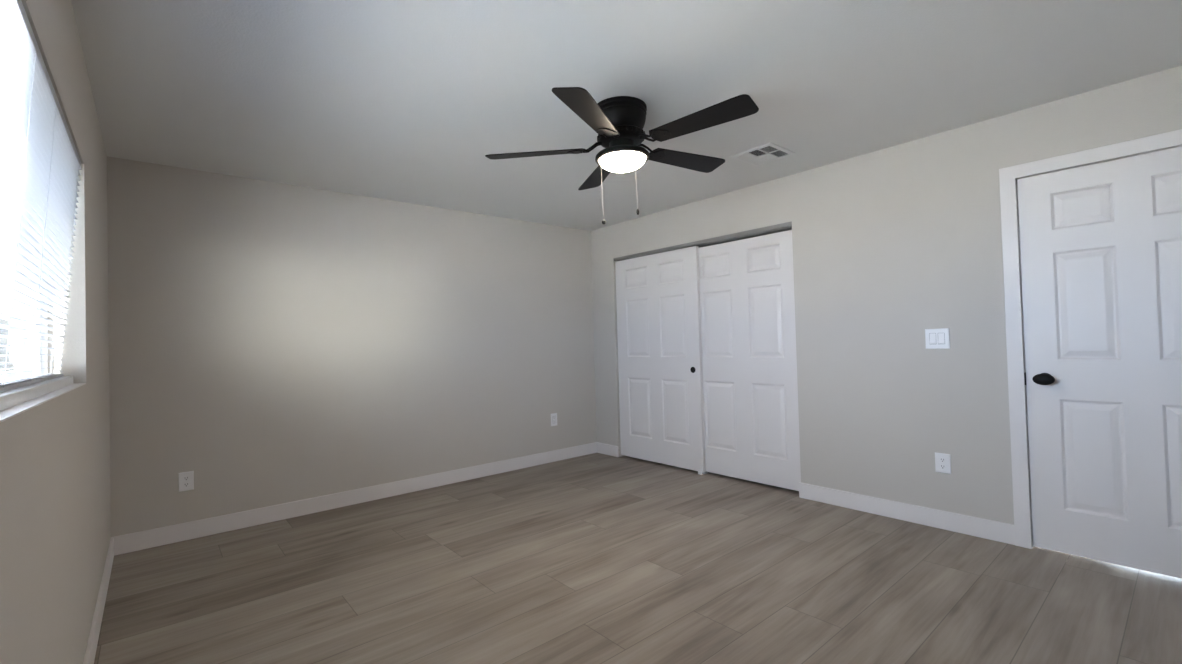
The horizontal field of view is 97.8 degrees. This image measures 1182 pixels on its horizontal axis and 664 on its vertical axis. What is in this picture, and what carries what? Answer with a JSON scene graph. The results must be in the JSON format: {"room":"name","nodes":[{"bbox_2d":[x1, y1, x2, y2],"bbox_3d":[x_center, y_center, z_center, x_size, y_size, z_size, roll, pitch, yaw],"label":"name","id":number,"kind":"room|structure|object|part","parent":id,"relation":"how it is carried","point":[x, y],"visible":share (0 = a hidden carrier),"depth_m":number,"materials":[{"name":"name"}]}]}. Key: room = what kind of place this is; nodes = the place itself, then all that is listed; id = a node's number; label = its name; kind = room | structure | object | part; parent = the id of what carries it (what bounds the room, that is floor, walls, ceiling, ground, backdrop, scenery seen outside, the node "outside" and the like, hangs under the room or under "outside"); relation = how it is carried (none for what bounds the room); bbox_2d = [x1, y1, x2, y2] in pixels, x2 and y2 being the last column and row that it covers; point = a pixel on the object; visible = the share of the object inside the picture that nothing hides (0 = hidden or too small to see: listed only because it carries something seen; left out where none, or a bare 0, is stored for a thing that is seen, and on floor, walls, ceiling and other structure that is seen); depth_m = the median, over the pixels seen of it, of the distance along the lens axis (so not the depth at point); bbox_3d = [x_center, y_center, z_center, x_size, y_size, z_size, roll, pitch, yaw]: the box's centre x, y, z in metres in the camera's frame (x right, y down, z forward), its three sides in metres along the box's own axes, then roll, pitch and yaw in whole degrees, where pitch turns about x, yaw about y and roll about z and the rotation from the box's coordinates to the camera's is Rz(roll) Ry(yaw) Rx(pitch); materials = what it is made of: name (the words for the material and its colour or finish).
{"room":"empty bedroom","nodes":[
{"label":"empty bedroom","id":0,"kind":"room"},
{"bbox_2d":[0,0,110,663],"bbox_3d":[-1.473,0.062,1.299,0.160,2.440,4.731,-1,-1,-40],"label":"wall","id":1,"kind":"structure","parent":0,"point":[55,503],"depth_m":1.64,"materials":[{"name":"paint"}]},
{"bbox_2d":[0,271,85,422],"bbox_3d":[-1.352,-0.269,1.155,0.154,0.880,2.252,-1,-1,-40],"label":"window","id":2,"kind":"structure","parent":1,"relation":"in","point":[13,402],"depth_m":1.66,"materials":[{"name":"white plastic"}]},
{"bbox_3d":[-1.735,-0.248,1.525,0.024,0.806,1.111,-1,-1,-40],"label":"sash","id":3,"kind":"part","parent":2,"relation":"part of","materials":[{"name":"white plastic"}]},
{"bbox_3d":[-1.741,-0.249,1.530,0.004,0.735,1.026,-1,-1,-40],"label":"pane","id":4,"kind":"part","parent":2,"relation":"part of","materials":[{"name":"clear glass"}]},
{"bbox_3d":[-1.365,-0.269,1.143,0.119,0.880,2.252,-1,-1,-40],"label":"frame","id":5,"kind":"part","parent":2,"relation":"part of","materials":[{"name":"white plastic"}]},
{"bbox_2d":[0,0,81,391],"bbox_3d":[-1.328,-0.286,1.175,0.083,0.844,2.226,-1,-1,-40],"label":"window blind","id":6,"kind":"object","parent":2,"relation":"attached to","point":[40,163],"visible":1,"depth_m":1.34,"materials":[{"name":"grey plastic"}]},
{"bbox_3d":[-1.351,-0.270,1.203,0.083,0.796,0.001,-1,-1,-40],"label":"ladder cord","id":7,"kind":"part","parent":6,"relation":"part of","materials":[{"name":"grey fabric"}]},
{"bbox_3d":[-1.337,0.130,1.149,0.025,0.012,2.226,-1,-1,-40],"label":"rail","id":8,"kind":"part","parent":6,"relation":"part of","materials":[{"name":"grey plastic"}]},
{"bbox_3d":[-1.578,-0.259,1.469,0.083,0.796,0.001,-1,-1,-40],"label":"ladder cord","id":9,"kind":"part","parent":6,"relation":"part of","materials":[{"name":"grey fabric"}]},
{"bbox_3d":[-1.319,-0.695,1.200,0.027,0.027,2.226,-1,-1,-40],"label":"head rail","id":10,"kind":"part","parent":6,"relation":"part of","materials":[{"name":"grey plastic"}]},
{"bbox_3d":[-1.984,-0.239,1.946,0.083,0.796,0.001,-1,-1,-40],"label":"ladder cord","id":11,"kind":"part","parent":6,"relation":"part of","materials":[{"name":"grey fabric"}]},
{"bbox_3d":[-1.294,0.168,1.185,0.036,0.004,2.251,-1,-1,-40],"label":"sill","id":12,"kind":"part","parent":2,"relation":"part of","materials":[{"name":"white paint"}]},
{"bbox_2d":[83,537,113,663],"bbox_3d":[-1.370,1.224,1.329,0.014,0.113,4.717,-1,-1,-40],"label":"baseboard","id":13,"kind":"structure","parent":1,"relation":"attached to","point":[90,652],"depth_m":2.30,"materials":[{"name":"white wood"}]},
{"bbox_2d":[107,156,596,536],"bbox_3d":[-1.284,0.119,4.671,4.820,2.440,0.160,-1,-1,-40],"label":"wall","id":14,"kind":"structure","parent":0,"point":[272,343],"depth_m":3.90,"materials":[{"name":"paint"}]},
{"bbox_2d":[179,471,193,491],"bbox_3d":[-2.642,0.975,3.368,0.078,0.122,0.008,-1,-1,-40],"label":"wall outlet","id":15,"kind":"object","parent":14,"relation":"attached to","point":[186,479],"visible":1,"depth_m":3.37,"materials":[{"name":"white plastic"}]},
{"bbox_2d":[111,442,596,555],"bbox_3d":[-1.419,1.282,4.392,3.910,0.113,0.014,-1,-1,-40],"label":"baseboard","id":16,"kind":"structure","parent":14,"relation":"attached to","point":[151,538],"depth_m":3.87,"materials":[{"name":"white wood"}]},
{"bbox_2d":[551,413,556,425],"bbox_3d":[-0.379,0.900,5.298,0.080,0.128,0.008,-1,-1,-40],"label":"wall outlet","id":17,"kind":"object","parent":14,"relation":"attached to","point":[553,415],"visible":1,"depth_m":5.29,"materials":[{"name":"white plastic"}]},
{"bbox_2d":[71,0,1181,230],"bbox_3d":[0.550,-1.243,3.077,5.570,0.120,5.051,-1,-1,-40],"label":"ceiling","id":18,"kind":"structure","parent":0,"point":[407,101],"depth_m":2.40,"materials":[{"name":"paint"}]},
{"bbox_2d":[485,87,758,223],"bbox_3d":[0.205,-0.875,2.716,1.372,0.611,1.381,-2,-1,-40],"label":"ceiling fan","id":19,"kind":"object","parent":18,"relation":"hanging from","point":[618,121],"visible":1,"depth_m":2.60,"materials":[{"name":"black metal"}]},
{"bbox_3d":[-0.289,-0.945,2.742,0.530,0.044,0.151,-2,-1,3],"label":"fan blade","id":20,"kind":"part","parent":19,"relation":"part of","materials":[{"name":"black wood"}]},
{"bbox_3d":[-0.002,-0.968,2.295,0.152,0.035,0.530,-2,-1,21],"label":"fan blade","id":21,"kind":"part","parent":19,"relation":"part of","materials":[{"name":"black wood"}]},
{"bbox_3d":[0.048,-0.955,3.153,0.151,0.041,0.530,-1,-1,-15],"label":"fan blade","id":22,"kind":"part","parent":19,"relation":"part of","materials":[{"name":"black wood"}]},
{"bbox_3d":[0.167,-0.882,2.715,0.248,0.062,0.248,-2,-1,-40],"label":"lamp shade","id":23,"kind":"part","parent":19,"relation":"part of","materials":[{"name":"white glass"}]},
{"bbox_3d":[0.542,-0.988,2.961,0.530,0.043,0.151,-1,-1,-33],"label":"fan blade","id":24,"kind":"part","parent":19,"relation":"part of","materials":[{"name":"black wood"}]},
{"bbox_3d":[0.511,-0.995,2.430,0.530,0.039,0.152,-2,-1,39],"label":"fan blade","id":25,"kind":"part","parent":19,"relation":"part of","materials":[{"name":"black wood"}]},
{"bbox_2d":[730,142,795,165],"bbox_3d":[1.153,-1.188,3.465,0.312,0.008,0.304,-1,-1,-40],"label":"ceiling vent","id":26,"kind":"object","parent":18,"relation":"in","point":[768,152],"visible":1,"depth_m":3.46,"materials":[{"name":"white metal"}]},
{"bbox_2d":[94,453,1181,663],"bbox_3d":[0.568,1.286,2.985,5.110,0.060,4.731,-1,-1,-40],"label":"floor","id":27,"kind":"structure","parent":0,"point":[595,558],"depth_m":2.52,"materials":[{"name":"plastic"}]},
{"bbox_2d":[698,228,791,247],"bbox_3d":[1.218,0.054,4.988,0.660,2.440,2.602,-1,-1,-40],"label":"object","id":28,"kind":"structure","parent":0,"point":[791,228],"depth_m":5.04,"materials":[{"name":"paint"}]},
{"bbox_2d":[591,65,1181,523],"bbox_3d":[1.610,0.024,3.925,0.120,2.440,4.731,-1,-1,-40],"label":"wall","id":29,"kind":"structure","parent":0,"point":[893,244],"depth_m":3.34,"materials":[{"name":"paint"}]},
{"bbox_2d":[597,442,618,456],"bbox_3d":[0.177,1.258,5.524,0.014,0.113,0.332,-1,-1,-40],"label":"baseboard","id":30,"kind":"structure","parent":29,"relation":"attached to","point":[612,450],"depth_m":5.51,"materials":[{"name":"white wood"}]},
{"bbox_2d":[613,221,791,260],"bbox_3d":[0.922,-0.795,4.716,0.106,0.030,1.996,-1,-1,-40],"label":"door track","id":31,"kind":"object","parent":29,"relation":"attached to","point":[788,225],"visible":0.73,"depth_m":4.47,"materials":[{"name":"grey metal"}]},
{"bbox_2d":[615,246,705,471],"bbox_3d":[0.641,0.256,5.033,0.038,2.028,1.061,-1,-1,-40],"label":"door","id":32,"kind":"structure","parent":31,"relation":"hanging from","point":[661,403],"depth_m":4.96,"materials":[{"name":"white wood"}]},
{"bbox_2d":[699,230,800,490],"bbox_3d":[1.274,0.232,4.360,0.035,2.014,1.058,-1,-1,-40],"label":"door","id":33,"kind":"structure","parent":31,"relation":"hanging from","point":[748,330],"depth_m":4.28,"materials":[{"name":"white wood"}]},
{"bbox_2d":[799,482,1014,544],"bbox_3d":[1.983,1.167,3.401,0.014,0.113,1.278,-1,-1,-40],"label":"baseboard","id":34,"kind":"structure","parent":29,"relation":"attached to","point":[1003,532],"depth_m":3.29,"materials":[{"name":"white wood"}]},
{"bbox_2d":[925,328,949,348],"bbox_3d":[2.145,0.041,3.197,0.010,0.124,0.129,-1,-1,-40],"label":"light switch","id":35,"kind":"object","parent":29,"relation":"attached to","point":[934,338],"visible":1,"depth_m":3.19,"materials":[{"name":"white plastic"}]},
{"bbox_2d":[935,452,950,473],"bbox_3d":[2.169,0.809,3.182,0.008,0.120,0.082,-1,-1,-40],"label":"wall outlet","id":36,"kind":"object","parent":29,"relation":"attached to","point":[942,461],"visible":1,"depth_m":3.18,"materials":[{"name":"white plastic"}]},
{"bbox_2d":[999,129,1181,548],"bbox_3d":[2.749,0.145,2.585,0.126,2.084,0.922,-1,-1,-40],"label":"door frame","id":37,"kind":"structure","parent":29,"relation":"attached to","point":[1180,145],"depth_m":2.88,"materials":[{"name":"white wood"}]},
{"bbox_2d":[1017,146,1181,577],"bbox_3d":[2.695,0.151,2.541,0.104,2.048,0.880,-1,-1,-40],"label":"door","id":38,"kind":"structure","parent":29,"relation":"in","point":[1101,243],"depth_m":2.64,"materials":[{"name":"white wood"}]},
{"bbox_3d":[2.455,0.256,2.796,0.070,0.066,0.093,-1,-1,-40],"label":"knob","id":39,"kind":"part","parent":38,"relation":"part of","materials":[{"name":"black metal"}]}
]}

